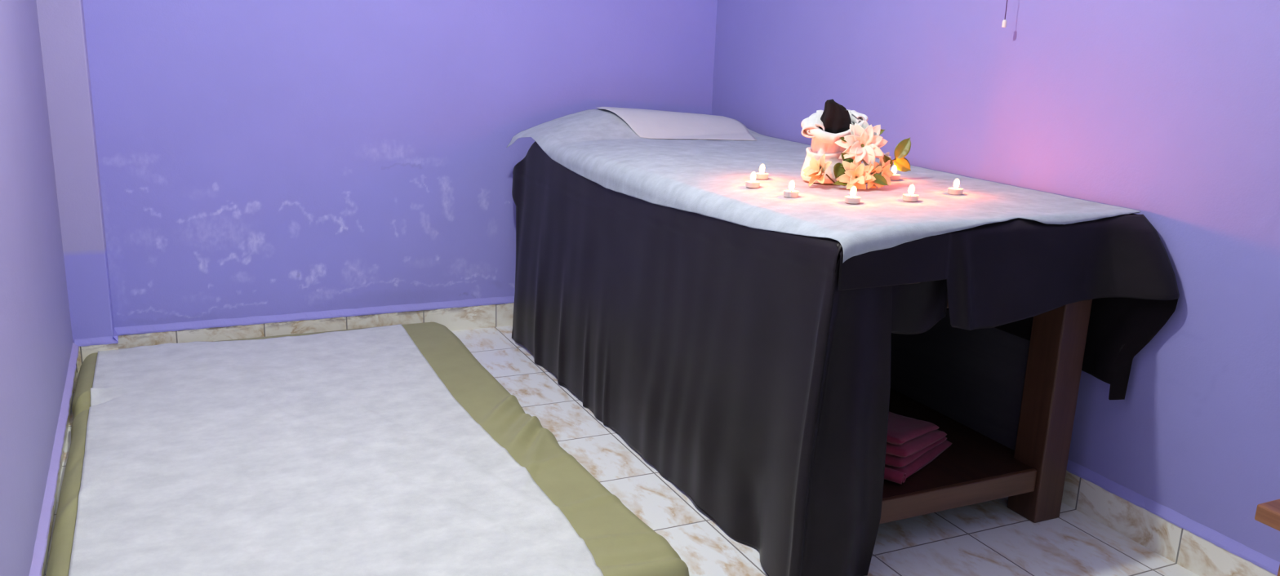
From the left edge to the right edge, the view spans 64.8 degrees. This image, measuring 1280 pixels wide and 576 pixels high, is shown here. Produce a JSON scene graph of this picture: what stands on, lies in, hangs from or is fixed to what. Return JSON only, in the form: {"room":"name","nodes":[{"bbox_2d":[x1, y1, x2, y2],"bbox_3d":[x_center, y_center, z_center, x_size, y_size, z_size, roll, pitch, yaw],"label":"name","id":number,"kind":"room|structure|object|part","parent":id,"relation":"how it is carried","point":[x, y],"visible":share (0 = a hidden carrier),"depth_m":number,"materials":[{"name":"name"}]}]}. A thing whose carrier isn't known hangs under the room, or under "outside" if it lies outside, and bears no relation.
{"room":"spa","nodes":[
{"label":"spa","id":0,"kind":"room"},
{"bbox_2d":[0,0,72,575],"bbox_3d":[-1.101,-0.349,1.410,0.120,2.500,4.966,-5,16,-25],"label":"wall","id":1,"kind":"structure","parent":0,"point":[36,337],"depth_m":2.55,"materials":[{"name":"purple paint"}]},
{"bbox_2d":[29,342,79,575],"bbox_3d":[-1.056,0.762,1.679,0.022,0.027,4.864,-5,16,-25],"label":"trim","id":2,"kind":"structure","parent":1,"relation":"attached to","point":[41,543],"depth_m":2.65,"materials":[{"name":"purple paint"}]},
{"bbox_2d":[41,365,76,575],"bbox_3d":[-1.067,0.821,1.690,0.004,0.098,4.864,-5,16,-25],"label":"baseboard","id":3,"kind":"structure","parent":1,"relation":"attached to","point":[43,571],"depth_m":2.82,"materials":[{"name":"purple paint"}]},
{"bbox_2d":[74,336,118,346],"bbox_3d":[-2.010,0.198,3.727,0.142,0.026,0.015,-5,16,-25],"label":"trim","id":4,"kind":"structure","parent":1,"relation":"attached to","point":[110,340],"depth_m":3.73,"materials":[{"name":"purple paint"}]},
{"bbox_2d":[82,0,717,327],"bbox_3d":[-0.847,-1.036,4.139,2.777,2.500,0.122,-5,16,-25],"label":"wall","id":5,"kind":"structure","parent":0,"point":[256,157],"depth_m":4.04,"materials":[{"name":"purple paint"}]},
{"bbox_2d":[35,0,114,372],"bbox_3d":[-2.012,-0.916,3.496,0.148,2.500,0.116,-5,16,-25],"label":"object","id":6,"kind":"structure","parent":5,"relation":"attached to","point":[61,23],"depth_m":3.57,"materials":[{"name":"paint"}]},
{"bbox_2d":[113,329,118,339],"bbox_3d":[-1.973,0.180,3.795,0.013,0.028,0.110,-5,16,-25],"label":"trim","id":7,"kind":"structure","parent":5,"relation":"attached to","point":[115,334],"depth_m":3.80,"materials":[{"name":"purple paint"}]},
{"bbox_2d":[114,296,514,336],"bbox_3d":[-0.846,0.073,4.365,2.547,0.031,0.017,-5,16,-25],"label":"trim","id":8,"kind":"structure","parent":5,"relation":"attached to","point":[145,329],"depth_m":4.12,"materials":[{"name":"purple paint"}]},
{"bbox_2d":[117,302,514,349],"bbox_3d":[-0.849,0.137,4.384,2.547,0.106,0.013,-5,16,-25],"label":"baseboard","id":9,"kind":"structure","parent":5,"relation":"attached to","point":[480,317],"depth_m":4.19,"materials":[{"name":"beige tile"}]},
{"bbox_2d":[44,325,1198,575],"bbox_3d":[0.038,0.797,2.304,3.080,0.080,5.014,-5,16,-25],"label":"floor","id":10,"kind":"structure","parent":0,"point":[988,538],"depth_m":2.78,"materials":[{"name":"white tile"}]},
{"bbox_2d":[76,343,118,373],"bbox_3d":[-2.014,0.259,3.743,0.140,0.104,0.012,-5,16,-25],"label":"baseboard","id":11,"kind":"structure","parent":10,"relation":"on","point":[83,352],"depth_m":3.72,"materials":[{"name":"beige tile"}]},
{"bbox_2d":[45,322,688,575],"bbox_3d":[-0.976,0.467,3.088,1.435,0.096,2.268,-5,16,-25],"label":"mattress","id":12,"kind":"object","parent":10,"relation":"on","point":[620,544],"visible":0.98,"depth_m":2.87,"materials":[{"name":"green fabric"}]},
{"bbox_2d":[68,324,603,575],"bbox_3d":[-1.041,0.466,3.044,1.146,0.086,2.246,-5,16,-25],"label":"sheet","id":13,"kind":"object","parent":12,"relation":"on","point":[346,453],"visible":1,"depth_m":2.79,"materials":[{"name":"white fabric"}]},
{"bbox_2d":[835,253,1092,524],"bbox_3d":[0.404,0.032,3.485,0.900,0.845,2.065,-5,16,-25],"label":"massage table","id":14,"kind":"object","parent":10,"relation":"on","point":[1005,397],"visible":0.16,"depth_m":2.84,"materials":[{"name":"brown wood"}]},
{"bbox_2d":[511,141,1179,575],"bbox_3d":[0.384,-0.031,3.465,1.092,0.967,2.450,-5,16,-25],"label":"drape","id":15,"kind":"object","parent":14,"relation":"on","point":[753,375],"visible":0.8,"depth_m":2.58,"materials":[{"name":"black fabric"}]},
{"bbox_2d":[506,108,1141,262],"bbox_3d":[0.388,-0.414,3.374,1.034,0.191,2.204,-5,16,-25],"label":"sheet","id":16,"kind":"object","parent":15,"relation":"on","point":[704,177],"visible":0.84,"depth_m":2.89,"materials":[{"name":"white fabric"}]},
{"bbox_2d":[596,106,756,140],"bbox_3d":[0.181,-0.684,4.167,0.607,0.098,0.493,-5,16,-25],"label":"pillow cover","id":17,"kind":"object","parent":16,"relation":"on","point":[646,123],"visible":1,"depth_m":4.10,"materials":[{"name":"white fabric"}]},
{"bbox_2d":[745,171,759,187],"bbox_3d":[0.318,-0.306,2.834,0.042,0.043,0.042,1,14,-3],"label":"tealight","id":18,"kind":"object","parent":16,"relation":"on","point":[749,184],"visible":1,"depth_m":2.83,"materials":[{"name":"white wax"}]},
{"bbox_2d":[755,164,768,179],"bbox_3d":[0.360,-0.345,2.976,0.042,0.043,0.042,-1,15,-10],"label":"tealight","id":19,"kind":"object","parent":16,"relation":"on","point":[760,175],"visible":0.91,"depth_m":2.97,"materials":[{"name":"white wax"}]},
{"bbox_2d":[755,172,768,179],"bbox_3d":[0.360,-0.331,2.980,0.042,0.015,0.042,0,15,-10],"label":"cup","id":20,"kind":"object","parent":19,"relation":"attached to","point":[760,175],"depth_m":2.96,"materials":[{"name":"white plastic"}]},
{"bbox_2d":[783,180,799,197],"bbox_3d":[0.403,-0.265,2.683,0.042,0.043,0.042,-3,15,-19],"label":"tealight","id":21,"kind":"object","parent":16,"relation":"on","point":[791,193],"visible":1,"depth_m":2.67,"materials":[{"name":"white wax"}]},
{"bbox_2d":[783,190,799,197],"bbox_3d":[0.403,-0.252,2.686,0.042,0.015,0.042,-3,15,-19],"label":"cup","id":22,"kind":"object","parent":21,"relation":"attached to","point":[788,193],"depth_m":2.67,"materials":[{"name":"white plastic"}]},
{"bbox_2d":[800,109,867,183],"bbox_3d":[0.558,-0.413,2.932,0.186,0.208,0.162,7,15,18],"label":"towel","id":23,"kind":"object","parent":16,"relation":"on","point":[823,143],"visible":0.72,"depth_m":2.89,"materials":[{"name":"white fabric"}]},
{"bbox_2d":[819,99,851,133],"bbox_3d":[0.561,-0.470,2.904,0.091,0.146,0.067,1,14,-4],"label":"stone","id":24,"kind":"object","parent":23,"relation":"in","point":[835,118],"visible":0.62,"depth_m":2.87,"materials":[{"name":"black stone"}]},
{"bbox_2d":[844,186,860,204],"bbox_3d":[0.549,-0.242,2.600,0.042,0.043,0.042,1,14,-6],"label":"tealight","id":25,"kind":"object","parent":16,"relation":"on","point":[852,199],"visible":1,"depth_m":2.59,"materials":[{"name":"white wax"}]},
{"bbox_2d":[844,195,860,204],"bbox_3d":[0.549,-0.228,2.603,0.042,0.015,0.042,1,14,-6],"label":"cup","id":26,"kind":"object","parent":25,"relation":"attached to","point":[848,199],"depth_m":2.59,"materials":[{"name":"white plastic"}]},
{"bbox_2d":[803,120,911,189],"bbox_3d":[0.678,-0.390,2.894,0.447,0.187,0.190,-7,17,-31],"label":"flower bouquet","id":27,"kind":"object","parent":16,"relation":"on","point":[864,143],"visible":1,"depth_m":2.83,"materials":[{"name":"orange plant"}]},
{"bbox_3d":[0.492,-0.334,2.842,0.065,0.091,0.108,-5,16,-25],"label":"flower","id":28,"kind":"part","parent":27,"relation":"part of","materials":[{"name":"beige plant"}]},
{"bbox_3d":[0.554,-0.306,2.857,0.059,0.032,0.006,6,15,14],"label":"stem","id":29,"kind":"part","parent":27,"relation":"part of","materials":[{"name":"plant"}]},
{"bbox_3d":[0.606,-0.323,2.818,0.093,0.089,0.070,-5,16,-25],"label":"flower","id":30,"kind":"part","parent":27,"relation":"part of","materials":[{"name":"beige plant"}]},
{"bbox_3d":[0.628,-0.396,2.834,0.152,0.148,0.057,1,14,-3],"label":"flower","id":31,"kind":"part","parent":27,"relation":"part of","materials":[{"name":"beige plant"}]},
{"bbox_3d":[0.656,-0.325,2.837,0.101,0.088,0.042,-5,16,-25],"label":"flower","id":32,"kind":"part","parent":27,"relation":"part of","materials":[{"name":"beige plant"}]},
{"bbox_3d":[0.682,-0.330,2.842,0.102,0.096,0.041,-9,18,-37],"label":"flower","id":33,"kind":"part","parent":27,"relation":"part of","materials":[{"name":"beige plant"}]},
{"bbox_3d":[0.710,-0.378,2.917,0.050,0.032,0.046,-5,16,-25],"label":"flower","id":34,"kind":"part","parent":27,"relation":"part of","materials":[{"name":"beige plant"}]},
{"bbox_2d":[889,165,900,180],"bbox_3d":[0.771,-0.352,3.063,0.042,0.043,0.042,14,19,39],"label":"tealight","id":35,"kind":"object","parent":16,"relation":"on","point":[895,176],"visible":0.65,"depth_m":3.05,"materials":[{"name":"white wax"}]},
{"bbox_2d":[902,184,918,201],"bbox_3d":[0.717,-0.253,2.664,0.042,0.043,0.042,2,14,-1],"label":"tealight","id":36,"kind":"object","parent":16,"relation":"on","point":[910,197],"visible":1,"depth_m":2.65,"materials":[{"name":"white wax"}]},
{"bbox_2d":[902,193,918,201],"bbox_3d":[0.716,-0.239,2.667,0.042,0.015,0.042,2,14,-1],"label":"cup","id":37,"kind":"object","parent":36,"relation":"attached to","point":[907,197],"depth_m":2.65,"materials":[{"name":"white plastic"}]},
{"bbox_2d":[947,178,963,195],"bbox_3d":[0.883,-0.285,2.816,0.042,0.043,0.042,-3,15,-19],"label":"tealight","id":38,"kind":"object","parent":16,"relation":"on","point":[955,190],"visible":1,"depth_m":2.81,"materials":[{"name":"white wax"}]},
{"bbox_2d":[947,187,963,195],"bbox_3d":[0.883,-0.271,2.820,0.042,0.015,0.042,-3,15,-19],"label":"cup","id":39,"kind":"object","parent":38,"relation":"attached to","point":[956,191],"depth_m":2.80,"materials":[{"name":"white plastic"}]},
{"bbox_2d":[884,412,952,484],"bbox_3d":[0.685,0.406,2.872,0.308,0.128,0.374,13,18,36],"label":"folded towel","id":40,"kind":"object","parent":14,"relation":"on","point":[913,444],"visible":0.38,"depth_m":2.74,"materials":[{"name":"fabric"}]},
{"bbox_2d":[882,388,1032,498],"bbox_3d":[0.383,0.304,3.555,0.825,0.031,1.995,-5,16,-25],"label":"shelf","id":41,"kind":"object","parent":14,"relation":"attached to","point":[979,464],"depth_m":2.82,"materials":[{"name":"brown wood"}]},
{"bbox_3d":[0.800,0.560,2.676,0.666,0.066,0.016,-5,16,-25],"label":"shelf rail","id":42,"kind":"part","parent":14,"relation":"part of","materials":[{"name":"brown wood"}]},
{"bbox_3d":[0.730,-0.018,3.633,0.014,0.578,1.837,-5,16,-25],"label":"panel","id":43,"kind":"part","parent":14,"relation":"part of","materials":[{"name":"black wood"}]},
{"bbox_3d":[1.142,0.290,2.804,0.098,0.735,0.106,-5,16,-25],"label":"leg","id":44,"kind":"part","parent":14,"relation":"part of","materials":[{"name":"brown wood"}]},
{"bbox_2d":[1254,499,1279,575],"bbox_3d":[1.568,0.717,1.846,0.356,0.413,0.756,-5,16,-25],"label":"wooden bench","id":45,"kind":"object","parent":10,"relation":"on","point":[1268,513],"visible":1,"depth_m":2.04,"materials":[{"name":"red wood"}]},
{"bbox_3d":[1.575,0.534,1.799,0.356,0.036,0.756,-5,16,-25],"label":"seat","id":46,"kind":"part","parent":45,"relation":"part of","materials":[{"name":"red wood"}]},
{"bbox_2d":[745,180,759,187],"bbox_3d":[0.317,-0.292,2.837,0.042,0.015,0.042,1,14,-3],"label":"cup","id":47,"kind":"object","parent":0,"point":[749,184],"depth_m":2.82,"materials":[{"name":"white plastic"}]},
{"bbox_2d":[889,173,900,180],"bbox_3d":[0.771,-0.338,3.066,0.042,0.015,0.042,14,19,39],"label":"cup","id":48,"kind":"object","parent":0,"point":[895,176],"depth_m":3.05,"materials":[{"name":"white plastic"}]},
{"bbox_2d":[711,0,1279,562],"bbox_3d":[1.407,-0.552,2.570,0.121,2.500,4.964,-5,16,-25],"label":"wall","id":49,"kind":"structure","parent":0,"point":[1167,111],"depth_m":2.70,"materials":[{"name":"purple paint"}]},
{"bbox_2d":[1062,470,1276,575],"bbox_3d":[1.327,0.625,2.796,0.008,0.103,4.864,-5,16,-25],"label":"baseboard","id":50,"kind":"structure","parent":49,"relation":"attached to","point":[1200,557],"depth_m":2.69,"materials":[{"name":"beige tile"}]},
{"bbox_2d":[1066,459,1279,575],"bbox_3d":[1.328,0.561,2.779,0.012,0.034,4.864,-5,16,-25],"label":"trim","id":51,"kind":"structure","parent":49,"relation":"attached to","point":[1207,534],"depth_m":2.63,"materials":[{"name":"purple paint"}]},
{"bbox_3d":[0.131,-1.711,1.664,3.080,0.100,5.014,-5,16,-25],"label":"ceiling","id":52,"kind":"structure","parent":0,"visible":0},
{"bbox_2d":[1001,0,1007,27],"bbox_3d":[1.096,-1.327,2.836,0.070,1.150,0.070,-5,16,-25],"label":"switch","id":53,"kind":"object","parent":52,"relation":"hanging from","point":[1004,21],"visible":1,"depth_m":2.97,"materials":[{"name":"beige plastic"}]},
{"bbox_3d":[1.076,-0.781,2.975,0.013,0.022,0.013,-5,16,-25],"label":"knob","id":54,"kind":"part","parent":53,"relation":"part of","materials":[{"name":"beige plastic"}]}
]}

